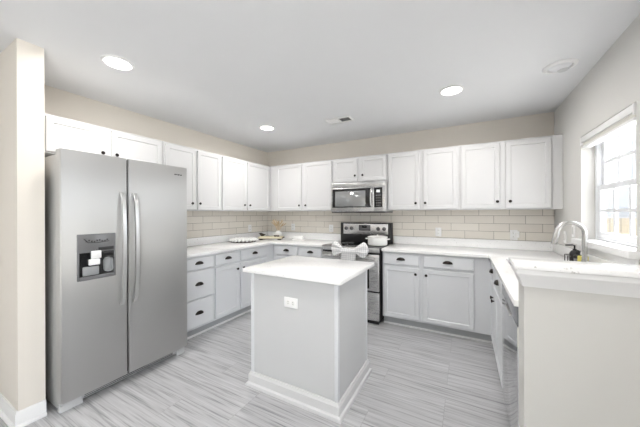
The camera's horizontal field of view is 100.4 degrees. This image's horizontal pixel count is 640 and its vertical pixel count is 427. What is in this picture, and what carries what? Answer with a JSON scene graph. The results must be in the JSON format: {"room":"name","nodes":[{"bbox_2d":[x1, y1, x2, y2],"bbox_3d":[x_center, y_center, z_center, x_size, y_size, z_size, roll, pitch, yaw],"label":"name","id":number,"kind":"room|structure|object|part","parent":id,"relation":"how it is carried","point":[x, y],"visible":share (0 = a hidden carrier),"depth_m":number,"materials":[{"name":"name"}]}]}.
{"room":"kitchen","nodes":[
{"label":"kitchen","id":0,"kind":"room"},
{"bbox_2d":[0,38,44,410],"bbox_3d":[-2.937,0.122,2.311,2.430,2.445,0.125,0,0,29],"label":"wall","id":1,"kind":"structure","parent":0,"point":[22,125],"depth_m":1.74,"materials":[{"name":"beige paint"}]},
{"bbox_2d":[0,393,46,426],"bbox_3d":[-2.928,1.295,2.292,2.458,0.100,0.153,0,0,29],"label":"baseboard","id":2,"kind":"structure","parent":1,"relation":"attached to","point":[9,414],"depth_m":1.72,"materials":[{"name":"white paint"}]},
{"bbox_2d":[44,85,267,165],"bbox_3d":[-1.759,0.118,3.514,0.140,2.445,3.115,0,0,29],"label":"wall","id":3,"kind":"structure","parent":0,"point":[57,102],"depth_m":2.92,"materials":[{"name":"beige paint"}]},
{"bbox_2d":[44,113,161,163],"bbox_3d":[-2.025,-0.623,2.509,0.359,0.306,0.934,0,0,29],"label":"upper cabinet","id":4,"kind":"object","parent":3,"relation":"attached to","point":[60,132],"visible":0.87,"depth_m":2.33,"materials":[{"name":"white paint"}]},
{"bbox_3d":[-2.016,-0.618,2.229,0.023,0.272,0.402,0,0,29],"label":"door","id":5,"kind":"part","parent":4,"relation":"part of","materials":[{"name":"white paint"}]},
{"bbox_3d":[-1.796,-0.619,2.633,0.023,0.272,0.452,0,0,29],"label":"door","id":6,"kind":"part","parent":4,"relation":"part of","materials":[{"name":"white paint"}]},
{"bbox_2d":[162,141,220,210],"bbox_3d":[-1.615,-0.406,3.259,0.359,0.744,0.774,0,0,29],"label":"upper cabinet","id":7,"kind":"object","parent":3,"relation":"attached to","point":[203,167],"visible":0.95,"depth_m":3.22,"materials":[{"name":"white paint"}]},
{"bbox_3d":[-1.579,-0.401,3.030,0.023,0.710,0.363,0,0,29],"label":"door","id":8,"kind":"part","parent":7,"relation":"part of","materials":[{"name":"white paint"}]},
{"bbox_3d":[-1.395,-0.401,3.366,0.023,0.710,0.343,0,0,29],"label":"door","id":9,"kind":"part","parent":7,"relation":"part of","materials":[{"name":"white paint"}]},
{"bbox_2d":[187,211,267,238],"bbox_3d":[-1.462,0.139,3.902,0.008,0.368,2.148,0,0,29],"label":"backsplash","id":10,"kind":"structure","parent":3,"relation":"attached to","point":[199,223],"depth_m":3.95,"materials":[{"name":"tile"}]},
{"bbox_2d":[187,231,267,246],"bbox_3d":[-1.455,0.374,3.902,0.020,0.102,2.142,0,0,29],"label":"trim","id":11,"kind":"structure","parent":3,"relation":"attached to","point":[223,238],"depth_m":3.84,"materials":[{"name":"white stone"}]},
{"bbox_2d":[221,155,269,210],"bbox_3d":[-1.114,-0.408,4.176,0.359,0.744,1.313,0,0,29],"label":"upper cabinet","id":12,"kind":"object","parent":3,"relation":"attached to","point":[245,185],"visible":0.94,"depth_m":3.88,"materials":[{"name":"white paint"}]},
{"bbox_3d":[-1.194,-0.402,3.734,0.023,0.710,0.432,0,0,29],"label":"door","id":13,"kind":"part","parent":12,"relation":"part of","materials":[{"name":"white paint"}]},
{"bbox_3d":[-0.958,-0.403,4.166,0.023,0.710,0.493,0,0,29],"label":"door","id":14,"kind":"part","parent":12,"relation":"part of","materials":[{"name":"white paint"}]},
{"bbox_2d":[0,311,509,426],"bbox_3d":[-1.749,1.372,1.014,5.753,0.060,7.498,0,0,29],"label":"floor","id":15,"kind":"structure","parent":0,"point":[417,378],"depth_m":1.99,"materials":[{"name":"grey wood"}]},
{"bbox_2d":[45,148,186,413],"bbox_3d":[-1.805,0.456,2.330,0.836,1.772,0.914,0,0,29],"label":"refrigerator","id":16,"kind":"object","parent":15,"relation":"on","point":[116,227],"visible":0.99,"depth_m":1.99,"materials":[{"name":"grey metal"}]},
{"bbox_3d":[-1.643,0.416,1.946,0.084,1.694,0.396,0,0,29],"label":"door","id":17,"kind":"part","parent":16,"relation":"part of","materials":[{"name":"silver metal"}]},
{"bbox_3d":[-1.514,0.271,2.053,0.057,0.870,0.029,0,0,29],"label":"handle","id":18,"kind":"part","parent":16,"relation":"part of","materials":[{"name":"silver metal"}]},
{"bbox_3d":[-1.470,0.271,2.132,0.057,0.870,0.029,0,0,29],"label":"handle","id":19,"kind":"part","parent":16,"relation":"part of","materials":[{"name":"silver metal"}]},
{"bbox_3d":[-1.421,0.415,2.353,0.084,1.694,0.505,0,0,29],"label":"door","id":20,"kind":"part","parent":16,"relation":"part of","materials":[{"name":"silver metal"}]},
{"bbox_2d":[187,254,213,339],"bbox_3d":[-1.565,0.899,3.020,0.650,0.883,0.417,0,0,29],"label":"base cabinet","id":21,"kind":"object","parent":15,"relation":"on","point":[200,269],"visible":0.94,"depth_m":2.89,"materials":[{"name":"grey paint"}]},
{"bbox_3d":[-1.369,1.331,2.914,0.014,0.018,0.417,0,0,29],"label":"shoe moulding","id":22,"kind":"part","parent":21,"relation":"part of","materials":[{"name":"white paint"}]},
{"bbox_3d":[-1.312,1.073,2.885,0.023,0.290,0.382,0,0,29],"label":"drawer","id":23,"kind":"part","parent":21,"relation":"part of","materials":[{"name":"grey paint"}]},
{"bbox_3d":[-1.313,0.764,2.885,0.023,0.300,0.382,0,0,29],"label":"drawer","id":24,"kind":"part","parent":21,"relation":"part of","materials":[{"name":"grey paint"}]},
{"bbox_3d":[-1.314,0.539,2.884,0.023,0.122,0.382,0,0,29],"label":"drawer","id":25,"kind":"part","parent":21,"relation":"part of","materials":[{"name":"grey paint"}]},
{"bbox_2d":[187,238,338,257],"bbox_3d":[-0.819,0.439,3.554,1.470,0.030,2.142,0,0,29],"label":"countertop","id":26,"kind":"structure","parent":21,"relation":"on","point":[199,250],"depth_m":3.65,"materials":[{"name":"white stone"}]},
{"bbox_2d":[229,237,257,242],"bbox_3d":[-1.154,0.394,4.010,0.418,0.060,0.419,0,0,29],"label":"tray","id":27,"kind":"object","parent":26,"relation":"on","point":[241,239],"visible":1,"depth_m":3.87,"materials":[{"name":"white ceramic"}]},
{"bbox_2d":[258,236,283,239],"bbox_3d":[-0.784,0.398,4.356,0.411,0.050,0.200,0,0,2],"label":"serving board","id":28,"kind":"object","parent":26,"relation":"on","point":[259,237],"visible":0.98,"depth_m":4.26,"materials":[{"name":"brown wood"}]},
{"bbox_2d":[271,219,285,235],"bbox_3d":[-0.688,0.231,4.389,0.275,0.284,0.204,0,0,29],"label":"vase","id":29,"kind":"object","parent":28,"relation":"on","point":[278,232],"visible":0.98,"depth_m":4.37,"materials":[{"name":"white ceramic"}]},
{"bbox_2d":[292,236,304,239],"bbox_3d":[-0.337,0.389,4.253,0.190,0.066,0.100,0,0,19],"label":"butter dish","id":30,"kind":"object","parent":26,"relation":"on","point":[295,237],"visible":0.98,"depth_m":4.21,"materials":[{"name":"white ceramic"}]},
{"bbox_3d":[-0.337,0.383,4.253,0.160,0.054,0.076,0,0,19],"label":"lid","id":31,"kind":"part","parent":30,"relation":"part of","materials":[{"name":"white ceramic"}]},
{"bbox_2d":[210,250,239,328],"bbox_3d":[-1.371,0.898,3.376,0.650,0.883,0.392,0,0,29],"label":"base cabinet","id":32,"kind":"object","parent":15,"relation":"on","point":[226,264],"visible":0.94,"depth_m":3.22,"materials":[{"name":"grey paint"}]},
{"bbox_3d":[-1.175,1.330,3.270,0.014,0.018,0.392,0,0,29],"label":"shoe moulding","id":33,"kind":"part","parent":32,"relation":"part of","materials":[{"name":"white paint"}]},
{"bbox_3d":[-1.121,0.541,3.238,0.023,0.127,0.368,0,0,29],"label":"drawer","id":34,"kind":"part","parent":32,"relation":"part of","materials":[{"name":"grey paint"}]},
{"bbox_3d":[-1.119,0.924,3.238,0.023,0.586,0.368,0,0,29],"label":"door","id":35,"kind":"part","parent":32,"relation":"part of","materials":[{"name":"grey paint"}]},
{"bbox_2d":[236,244,272,316],"bbox_3d":[-0.968,0.897,4.114,0.650,0.883,1.290,0,0,29],"label":"base cabinet","id":36,"kind":"object","parent":15,"relation":"on","point":[252,256],"visible":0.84,"depth_m":3.54,"materials":[{"name":"grey paint"}]},
{"bbox_3d":[-0.898,0.540,3.646,0.023,0.127,0.506,0,0,29],"label":"drawer","id":37,"kind":"part","parent":36,"relation":"part of","materials":[{"name":"grey paint"}]},
{"bbox_3d":[-0.897,0.923,3.647,0.023,0.586,0.506,0,0,29],"label":"door","id":38,"kind":"part","parent":36,"relation":"part of","materials":[{"name":"grey paint"}]},
{"bbox_2d":[273,244,322,260],"bbox_3d":[-0.194,0.894,4.053,0.862,0.883,0.650,0,0,29],"label":"base cabinet","id":39,"kind":"object","parent":15,"relation":"on","point":[280,251],"visible":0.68,"depth_m":3.81,"materials":[{"name":"grey paint"}]},
{"bbox_3d":[-0.487,0.538,3.886,0.380,0.127,0.023,0,0,29],"label":"drawer","id":40,"kind":"part","parent":39,"relation":"part of","materials":[{"name":"grey paint"}]},
{"bbox_3d":[-0.130,0.537,3.691,0.367,0.127,0.023,0,0,29],"label":"drawer","id":41,"kind":"part","parent":39,"relation":"part of","materials":[{"name":"grey paint"}]},
{"bbox_2d":[243,256,373,423],"bbox_3d":[-0.066,0.880,2.182,0.834,0.914,0.707,0,0,29],"label":"kitchen island","id":42,"kind":"object","parent":15,"relation":"on","point":[311,357],"visible":0.96,"depth_m":1.91,"materials":[{"name":"grey paint"}]},
{"bbox_3d":[-0.522,0.896,2.094,0.028,0.884,0.028,0,0,29],"label":"corner post","id":43,"kind":"part","parent":42,"relation":"part of","materials":[{"name":"grey paint"}]},
{"bbox_2d":[284,297,297,308],"bbox_3d":[-0.210,0.639,1.909,0.115,0.072,0.009,0,0,29],"label":"wall outlet","id":44,"kind":"object","parent":42,"relation":"attached to","point":[289,302],"visible":1,"depth_m":1.91,"materials":[{"name":"white plastic"}]},
{"bbox_3d":[-0.069,1.283,2.169,0.810,0.108,0.653,0,0,29],"label":"moulding","id":45,"kind":"part","parent":42,"relation":"part of","materials":[{"name":"white paint"}]},
{"bbox_3d":[0.111,0.895,1.748,0.028,0.884,0.028,0,0,29],"label":"corner post","id":46,"kind":"part","parent":42,"relation":"part of","materials":[{"name":"grey paint"}]},
{"bbox_3d":[0.382,0.893,2.244,0.028,0.884,0.028,0,0,29],"label":"corner post","id":47,"kind":"part","parent":42,"relation":"part of","materials":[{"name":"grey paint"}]},
{"bbox_2d":[322,222,392,324],"bbox_3d":[0.513,0.734,3.614,0.773,1.200,0.740,0,0,29],"label":"range","id":48,"kind":"object","parent":15,"relation":"on","point":[353,234],"visible":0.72,"depth_m":3.32,"materials":[{"name":"silver metal"}]},
{"bbox_3d":[0.348,0.533,3.312,0.675,0.024,0.054,0,0,29],"label":"oven handle","id":49,"kind":"part","parent":48,"relation":"part of","materials":[{"name":"silver metal"}]},
{"bbox_2d":[331,241,368,260],"bbox_3d":[0.357,0.605,3.233,0.481,0.530,0.082,0,0,29],"label":"towel","id":50,"kind":"object","parent":48,"relation":"hanging from","point":[361,250],"visible":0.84,"depth_m":3.21,"materials":[{"name":"grey fabric"}]},
{"bbox_3d":[0.368,0.714,3.349,0.763,0.442,0.030,0,0,29],"label":"oven door","id":51,"kind":"part","parent":48,"relation":"part of","materials":[{"name":"silver metal"}]},
{"bbox_3d":[0.366,0.445,3.347,0.773,0.056,0.010,0,0,29],"label":"trim","id":52,"kind":"part","parent":48,"relation":"part of","materials":[{"name":"white fabric"}]},
{"bbox_2d":[324,241,391,249],"bbox_3d":[0.511,0.425,3.612,0.773,0.024,0.593,0,0,29],"label":"cooktop","id":53,"kind":"object","parent":48,"relation":"in","point":[345,244],"depth_m":3.51,"materials":[{"name":"grey glass"}]},
{"bbox_3d":[0.651,0.226,3.869,0.675,0.155,0.008,0,0,29],"label":"control panel","id":54,"kind":"part","parent":48,"relation":"part of","materials":[{"name":"silver metal"}]},
{"bbox_3d":[0.387,1.320,3.381,0.735,0.030,0.020,0,0,29],"label":"toe panel","id":55,"kind":"part","parent":48,"relation":"part of","materials":[{"name":"black plastic"}]},
{"bbox_3d":[0.370,1.117,3.351,0.763,0.335,0.026,0,0,29],"label":"storage drawer","id":56,"kind":"part","parent":48,"relation":"part of","materials":[{"name":"silver metal"}]},
{"bbox_2d":[365,234,389,245],"bbox_3d":[0.748,0.342,3.466,0.258,0.141,0.285,0,0,-21],"label":"cooking pot","id":57,"kind":"object","parent":48,"relation":"on","point":[373,240],"visible":1,"depth_m":3.37,"materials":[{"name":"white ceramic"}]},
{"bbox_3d":[0.748,0.295,3.466,0.256,0.018,0.256,0,0,29],"label":"lid","id":58,"kind":"part","parent":57,"relation":"part of","materials":[{"name":"white ceramic"}]},
{"bbox_3d":[0.748,0.358,3.466,0.258,0.108,0.258,0,0,29],"label":"pot","id":59,"kind":"part","parent":57,"relation":"part of","materials":[{"name":"white ceramic"}]},
{"bbox_2d":[383,251,492,343],"bbox_3d":[1.380,0.890,3.194,1.120,0.883,0.650,0,0,29],"label":"base cabinet","id":60,"kind":"object","parent":15,"relation":"on","point":[442,294],"visible":0.99,"depth_m":2.92,"materials":[{"name":"grey paint"}]},
{"bbox_3d":[0.943,0.535,3.106,0.400,0.127,0.023,0,0,29],"label":"drawer","id":61,"kind":"part","parent":60,"relation":"part of","materials":[{"name":"grey paint"}]},
{"bbox_3d":[0.944,0.918,3.106,0.400,0.586,0.023,0,0,29],"label":"door","id":62,"kind":"part","parent":60,"relation":"part of","materials":[{"name":"grey paint"}]},
{"bbox_3d":[1.275,1.323,3.000,1.120,0.018,0.014,0,0,29],"label":"shoe moulding","id":63,"kind":"part","parent":60,"relation":"part of","materials":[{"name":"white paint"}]},
{"bbox_3d":[1.362,0.525,2.847,0.100,0.033,0.027,0,0,29],"label":"cup pull","id":64,"kind":"part","parent":60,"relation":"part of","materials":[{"name":"brown metal"}]},
{"bbox_3d":[1.375,0.534,2.870,0.488,0.127,0.023,0,0,29],"label":"drawer","id":65,"kind":"part","parent":60,"relation":"part of","materials":[{"name":"grey paint"}]},
{"bbox_3d":[1.376,0.917,2.870,0.488,0.586,0.023,0,0,29],"label":"door","id":66,"kind":"part","parent":60,"relation":"part of","materials":[{"name":"grey paint"}]},
{"bbox_2d":[381,243,568,306],"bbox_3d":[1.277,0.434,2.371,1.738,0.030,2.210,0,0,29],"label":"countertop","id":67,"kind":"structure","parent":60,"relation":"on","point":[498,258],"depth_m":2.77,"materials":[{"name":"white stone"}]},
{"bbox_2d":[551,221,589,261],"bbox_3d":[1.813,0.234,1.923,0.218,0.366,0.118,0,0,29],"label":"faucet","id":68,"kind":"object","parent":67,"relation":"on","point":[555,237],"visible":0.73,"depth_m":1.91,"materials":[{"name":"silver metal"}]},
{"bbox_3d":[2.007,0.373,2.095,0.096,0.088,0.156,0,0,29],"label":"sink caddy","id":69,"kind":"object","parent":67,"relation":"on","visible":0},
{"bbox_2d":[565,244,576,260],"bbox_3d":[2.014,0.323,2.126,0.088,0.158,0.064,0,0,29],"label":"soap pump","id":70,"kind":"object","parent":69,"relation":"in","point":[572,252],"visible":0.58,"depth_m":2.12,"materials":[{"name":"black plastic"}]},
{"bbox_2d":[569,249,576,260],"bbox_3d":[2.024,0.342,2.120,0.064,0.120,0.064,0,0,29],"label":"bottle","id":71,"kind":"object","parent":70,"relation":"attached to","point":[572,252],"depth_m":2.11,"materials":[{"name":"black plastic"}]},
{"bbox_2d":[573,250,580,260],"bbox_3d":[1.991,0.341,2.058,0.050,0.122,0.050,0,0,29],"label":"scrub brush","id":72,"kind":"object","parent":69,"relation":"in","point":[577,252],"visible":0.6,"depth_m":2.05,"materials":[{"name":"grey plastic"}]},
{"bbox_2d":[489,263,501,386],"bbox_3d":[1.749,0.890,2.115,0.660,0.883,0.983,0,0,29],"label":"base cabinet","id":73,"kind":"object","parent":15,"relation":"on","point":[496,284],"visible":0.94,"depth_m":2.16,"materials":[{"name":"grey paint"}]},
{"bbox_3d":[1.595,0.533,2.441,0.023,0.127,0.440,0,0,29],"label":"drawer","id":74,"kind":"part","parent":73,"relation":"part of","materials":[{"name":"grey paint"}]},
{"bbox_3d":[1.596,0.926,2.442,0.023,0.568,0.440,0,0,29],"label":"door","id":75,"kind":"part","parent":73,"relation":"part of","materials":[{"name":"grey paint"}]},
{"bbox_3d":[1.375,0.534,2.040,0.023,0.127,0.455,0,0,29],"label":"drawer","id":76,"kind":"part","parent":73,"relation":"part of","materials":[{"name":"grey paint"}]},
{"bbox_3d":[1.377,0.927,2.040,0.023,0.568,0.455,0,0,29],"label":"door","id":77,"kind":"part","parent":73,"relation":"part of","materials":[{"name":"grey paint"}]},
{"bbox_2d":[502,284,518,426],"bbox_3d":[1.356,0.893,1.416,0.600,0.880,0.604,0,0,29],"label":"dishwasher","id":78,"kind":"object","parent":15,"relation":"on","point":[510,313],"visible":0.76,"depth_m":1.49,"materials":[{"name":"grey metal"}]},
{"bbox_3d":[1.108,0.501,1.549,0.022,0.086,0.602,0,0,29],"label":"control panel","id":79,"kind":"part","parent":78,"relation":"part of","materials":[{"name":"grey metal"}]},
{"bbox_2d":[0,0,639,152],"bbox_3d":[-1.756,-1.153,1.012,5.753,0.100,7.498,0,0,29],"label":"ceiling","id":80,"kind":"structure","parent":0,"point":[223,69],"depth_m":1.87,"materials":[{"name":"paint"}]},
{"bbox_2d":[100,54,134,70],"bbox_3d":[-1.477,-1.098,1.949,0.200,0.012,0.200,0,0,29],"label":"recessed light","id":81,"kind":"object","parent":80,"relation":"in","point":[114,61],"visible":1,"depth_m":1.94,"materials":[{"name":"white paint"}]},
{"bbox_2d":[259,125,274,130],"bbox_3d":[-0.683,-1.101,3.433,0.200,0.012,0.200,0,0,29],"label":"recessed light","id":82,"kind":"object","parent":80,"relation":"in","point":[262,127],"visible":1,"depth_m":3.41,"materials":[{"name":"white"}]},
{"bbox_2d":[325,115,353,124],"bbox_3d":[0.232,-1.103,3.152,0.310,0.014,0.160,0,0,29],"label":"ceiling vent","id":83,"kind":"object","parent":80,"relation":"in","point":[348,118],"visible":1,"depth_m":3.14,"materials":[{"name":"white metal"}]},
{"bbox_2d":[439,85,463,95],"bbox_3d":[1.184,-1.106,2.401,0.200,0.012,0.200,0,0,29],"label":"recessed light","id":84,"kind":"object","parent":80,"relation":"in","point":[452,89],"visible":1,"depth_m":2.40,"materials":[{"name":"white plastic"}]},
{"bbox_2d":[542,58,578,73],"bbox_3d":[1.812,-1.096,2.013,0.208,0.034,0.208,0,0,29],"label":"recessed light","id":85,"kind":"object","parent":80,"relation":"in","point":[560,66],"visible":1,"depth_m":1.98,"materials":[{"name":"white paint"}]},
{"bbox_2d":[267,112,553,243],"bbox_3d":[0.843,0.111,3.947,4.291,2.445,0.140,0,0,29],"label":"wall","id":86,"kind":"structure","parent":0,"point":[536,125],"depth_m":3.53,"materials":[{"name":"beige paint"}]},
{"bbox_2d":[270,160,332,210],"bbox_3d":[-0.256,-0.410,4.257,1.162,0.744,0.351,0,0,29],"label":"upper cabinet","id":87,"kind":"object","parent":86,"relation":"attached to","point":[306,186],"visible":0.97,"depth_m":4.11,"materials":[{"name":"white paint"}]},
{"bbox_3d":[-0.495,-0.404,4.230,0.478,0.710,0.023,0,0,29],"label":"door","id":88,"kind":"part","parent":87,"relation":"part of","materials":[{"name":"white paint"}]},
{"bbox_3d":[-0.034,-0.406,3.979,0.464,0.710,0.023,0,0,29],"label":"door","id":89,"kind":"part","parent":87,"relation":"part of","materials":[{"name":"white paint"}]},
{"bbox_2d":[268,231,340,240],"bbox_3d":[-0.301,0.371,4.481,1.450,0.102,0.020,0,0,29],"label":"trim","id":90,"kind":"structure","parent":86,"relation":"attached to","point":[321,236],"depth_m":4.38,"materials":[{"name":"white stone"}]},
{"bbox_2d":[333,154,387,183],"bbox_3d":[0.599,-0.608,3.789,0.786,0.353,0.351,0,0,29],"label":"upper cabinet","id":91,"kind":"object","parent":86,"relation":"attached to","point":[372,167],"visible":0.93,"depth_m":3.65,"materials":[{"name":"white paint"}]},
{"bbox_3d":[0.358,-0.602,3.764,0.353,0.319,0.023,0,0,29],"label":"door","id":92,"kind":"part","parent":91,"relation":"part of","materials":[{"name":"white paint"}]},
{"bbox_2d":[331,180,392,212],"bbox_3d":[0.580,-0.217,3.737,0.769,0.412,0.460,0,0,29],"label":"microwave","id":93,"kind":"object","parent":91,"relation":"attached to","point":[369,196],"visible":1,"depth_m":3.56,"materials":[{"name":"grey metal"}]},
{"bbox_3d":[0.434,-0.187,3.624,0.621,0.325,0.022,0,0,29],"label":"door","id":94,"kind":"part","parent":93,"relation":"part of","materials":[{"name":"silver metal"}]},
{"bbox_3d":[0.662,-0.208,3.463,0.027,0.249,0.057,0,0,29],"label":"handle","id":95,"kind":"part","parent":93,"relation":"part of","materials":[{"name":"silver metal"}]},
{"bbox_3d":[0.773,-0.188,3.439,0.145,0.325,0.022,0,0,29],"label":"control panel","id":96,"kind":"part","parent":93,"relation":"part of","materials":[{"name":"silver metal"}]},
{"bbox_3d":[0.713,-0.603,3.570,0.348,0.319,0.023,0,0,29],"label":"door","id":97,"kind":"part","parent":91,"relation":"part of","materials":[{"name":"white paint"}]},
{"bbox_2d":[268,209,553,241],"bbox_3d":[0.810,0.132,3.880,4.003,0.368,0.008,0,0,29],"label":"backsplash","id":98,"kind":"structure","parent":86,"relation":"attached to","point":[537,224],"depth_m":3.46,"materials":[{"name":"tile"}]},
{"bbox_2d":[388,146,458,210],"bbox_3d":[1.310,-0.414,3.402,0.830,0.744,0.351,0,0,29],"label":"upper cabinet","id":99,"kind":"object","parent":86,"relation":"attached to","point":[426,179],"visible":0.98,"depth_m":3.25,"materials":[{"name":"white paint"}]},
{"bbox_3d":[1.058,-0.408,3.382,0.377,0.710,0.023,0,0,29],"label":"door","id":100,"kind":"part","parent":99,"relation":"part of","materials":[{"name":"white paint"}]},
{"bbox_3d":[1.429,-0.409,3.180,0.367,0.710,0.023,0,0,29],"label":"door","id":101,"kind":"part","parent":99,"relation":"part of","materials":[{"name":"white paint"}]},
{"bbox_2d":[435,228,440,236],"bbox_3d":[1.542,0.241,3.472,0.072,0.115,0.009,0,0,29],"label":"wall outlet","id":102,"kind":"object","parent":86,"relation":"attached to","point":[437,230],"visible":1,"depth_m":3.47,"materials":[{"name":"white plastic"}]},
{"bbox_2d":[394,236,551,250],"bbox_3d":[1.802,0.365,3.333,1.738,0.102,0.020,0,0,29],"label":"trim","id":103,"kind":"structure","parent":86,"relation":"attached to","point":[478,243],"depth_m":3.25,"materials":[{"name":"white stone"}]},
{"bbox_2d":[459,134,562,209],"bbox_3d":[2.077,-0.416,2.983,0.915,0.744,0.351,0,0,29],"label":"upper cabinet","id":104,"kind":"object","parent":86,"relation":"attached to","point":[526,173],"visible":1,"depth_m":2.83,"materials":[{"name":"white paint"}]},
{"bbox_3d":[1.790,-0.410,2.983,0.365,0.710,0.023,0,0,29],"label":"door","id":105,"kind":"part","parent":104,"relation":"part of","materials":[{"name":"white paint"}]},
{"bbox_3d":[2.164,-0.411,2.779,0.377,0.710,0.023,0,0,29],"label":"door","id":106,"kind":"part","parent":104,"relation":"part of","materials":[{"name":"white paint"}]},
{"bbox_2d":[510,230,517,239],"bbox_3d":[2.245,0.249,3.088,0.072,0.115,0.009,0,0,29],"label":"wall outlet","id":107,"kind":"object","parent":86,"relation":"attached to","point":[511,231],"visible":0.81,"depth_m":3.09,"materials":[{"name":"white plastic"}]},
{"bbox_2d":[514,231,519,237],"bbox_3d":[2.252,0.239,3.054,0.052,0.074,0.044,0,0,29],"label":"plug","id":108,"kind":"object","parent":107,"relation":"attached to","point":[516,233],"visible":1,"depth_m":3.04,"materials":[{"name":"white plastic"}]},
{"bbox_2d":[518,281,639,426],"bbox_3d":[1.202,0.786,1.075,0.630,1.095,0.135,0,0,29],"label":"wall","id":109,"kind":"structure","parent":0,"point":[579,352],"depth_m":1.08,"materials":[{"name":"paint"}]},
{"bbox_2d":[508,257,639,278],"bbox_3d":[1.179,0.226,1.076,0.667,0.024,0.187,0,0,29],"label":"bar","id":110,"kind":"object","parent":109,"relation":"on","point":[577,267],"visible":1,"depth_m":1.09,"materials":[{"name":"white stone"}]},
{"bbox_2d":[511,265,639,297],"bbox_3d":[1.180,0.278,1.068,0.660,0.076,0.165,0,0,29],"label":"trim","id":111,"kind":"structure","parent":109,"relation":"attached to","point":[596,284],"depth_m":1.06,"materials":[{"name":"white paint"}]},
{"bbox_2d":[554,14,639,264],"bbox_3d":[0.834,0.113,-0.399,0.140,2.445,7.498,0,0,29],"label":"wall","id":112,"kind":"structure","parent":0,"point":[612,85],"depth_m":2.17,"materials":[{"name":"paint"}]},
{"bbox_2d":[564,231,566,242],"bbox_3d":[2.384,0.229,2.595,0.010,0.115,0.072,0,0,29],"label":"light switch","id":113,"kind":"object","parent":112,"relation":"attached to","point":[565,232],"visible":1,"depth_m":2.58,"materials":[{"name":"white plastic"}]},
{"bbox_2d":[572,225,574,236],"bbox_3d":[2.273,0.155,2.393,0.010,0.115,0.072,0,0,29],"label":"light switch","id":114,"kind":"object","parent":112,"relation":"attached to","point":[573,226],"visible":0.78,"depth_m":2.38,"materials":[{"name":"white plastic"}]},
{"bbox_2d":[552,243,617,263],"bbox_3d":[2.026,0.366,1.951,0.020,0.102,2.191,0,0,29],"label":"trim","id":115,"kind":"structure","parent":112,"relation":"attached to","point":[560,249],"depth_m":2.47,"materials":[{"name":"white stone"}]},
{"bbox_2d":[571,238,639,258],"bbox_3d":[2.022,0.234,1.870,0.150,0.042,0.925,0,0,29],"label":"trim","id":116,"kind":"structure","parent":112,"relation":"attached to","point":[625,251],"depth_m":1.72,"materials":[{"name":"white paint"}]},
{"bbox_2d":[577,244,638,264],"bbox_3d":[1.993,0.284,1.886,0.016,0.058,0.895,0,0,29],"label":"trim","id":117,"kind":"structure","parent":112,"relation":"attached to","point":[614,258],"depth_m":1.74,"materials":[{"name":"white paint"}]},
{"bbox_2d":[595,125,636,246],"bbox_3d":[2.096,-0.214,1.825,0.054,0.852,0.828,0,0,29],"label":"window","id":118,"kind":"structure","parent":112,"relation":"in","point":[602,160],"depth_m":1.94,"materials":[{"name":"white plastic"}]},
{"bbox_2d":[580,103,635,147],"bbox_3d":[2.019,-0.587,1.866,0.068,0.096,0.810,0,0,29],"label":"window blind","id":119,"kind":"object","parent":118,"relation":"attached to","point":[626,118],"visible":1,"depth_m":1.78,"materials":[{"name":"white plastic"}]},
{"bbox_3d":[2.019,-0.548,1.866,0.056,0.018,0.776,0,0,29],"label":"rail","id":120,"kind":"part","parent":119,"relation":"part of","materials":[{"name":"white plastic"}]},
{"bbox_3d":[2.085,-0.017,1.832,0.024,0.415,0.736,0,0,29],"label":"sash","id":121,"kind":"part","parent":118,"relation":"part of","materials":[{"name":"white plastic"}]},
{"bbox_3d":[2.107,-0.401,1.819,0.024,0.434,0.736,0,0,29],"label":"sash","id":122,"kind":"part","parent":118,"relation":"part of","materials":[{"name":"white plastic"}]},
{"label":"outside","id":123,"kind":"structure","parent":0,"visible":0},
{"bbox_3d":[0.004,1.548,0.001,60.000,0.180,60.000,0,0,29],"label":"ground","id":124,"kind":"structure","parent":123,"visible":0},
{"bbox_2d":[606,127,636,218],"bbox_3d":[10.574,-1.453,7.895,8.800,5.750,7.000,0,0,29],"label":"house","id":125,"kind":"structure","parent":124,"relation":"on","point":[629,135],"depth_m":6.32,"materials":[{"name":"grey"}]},
{"bbox_2d":[606,218,636,235],"bbox_3d":[6.948,0.735,4.479,3.900,1.400,0.120,0,0,29],"label":"fence","id":126,"kind":"object","parent":124,"relation":"on","point":[623,223],"visible":0.1,"depth_m":5.07,"materials":[{"name":"brown wood"}]}
]}

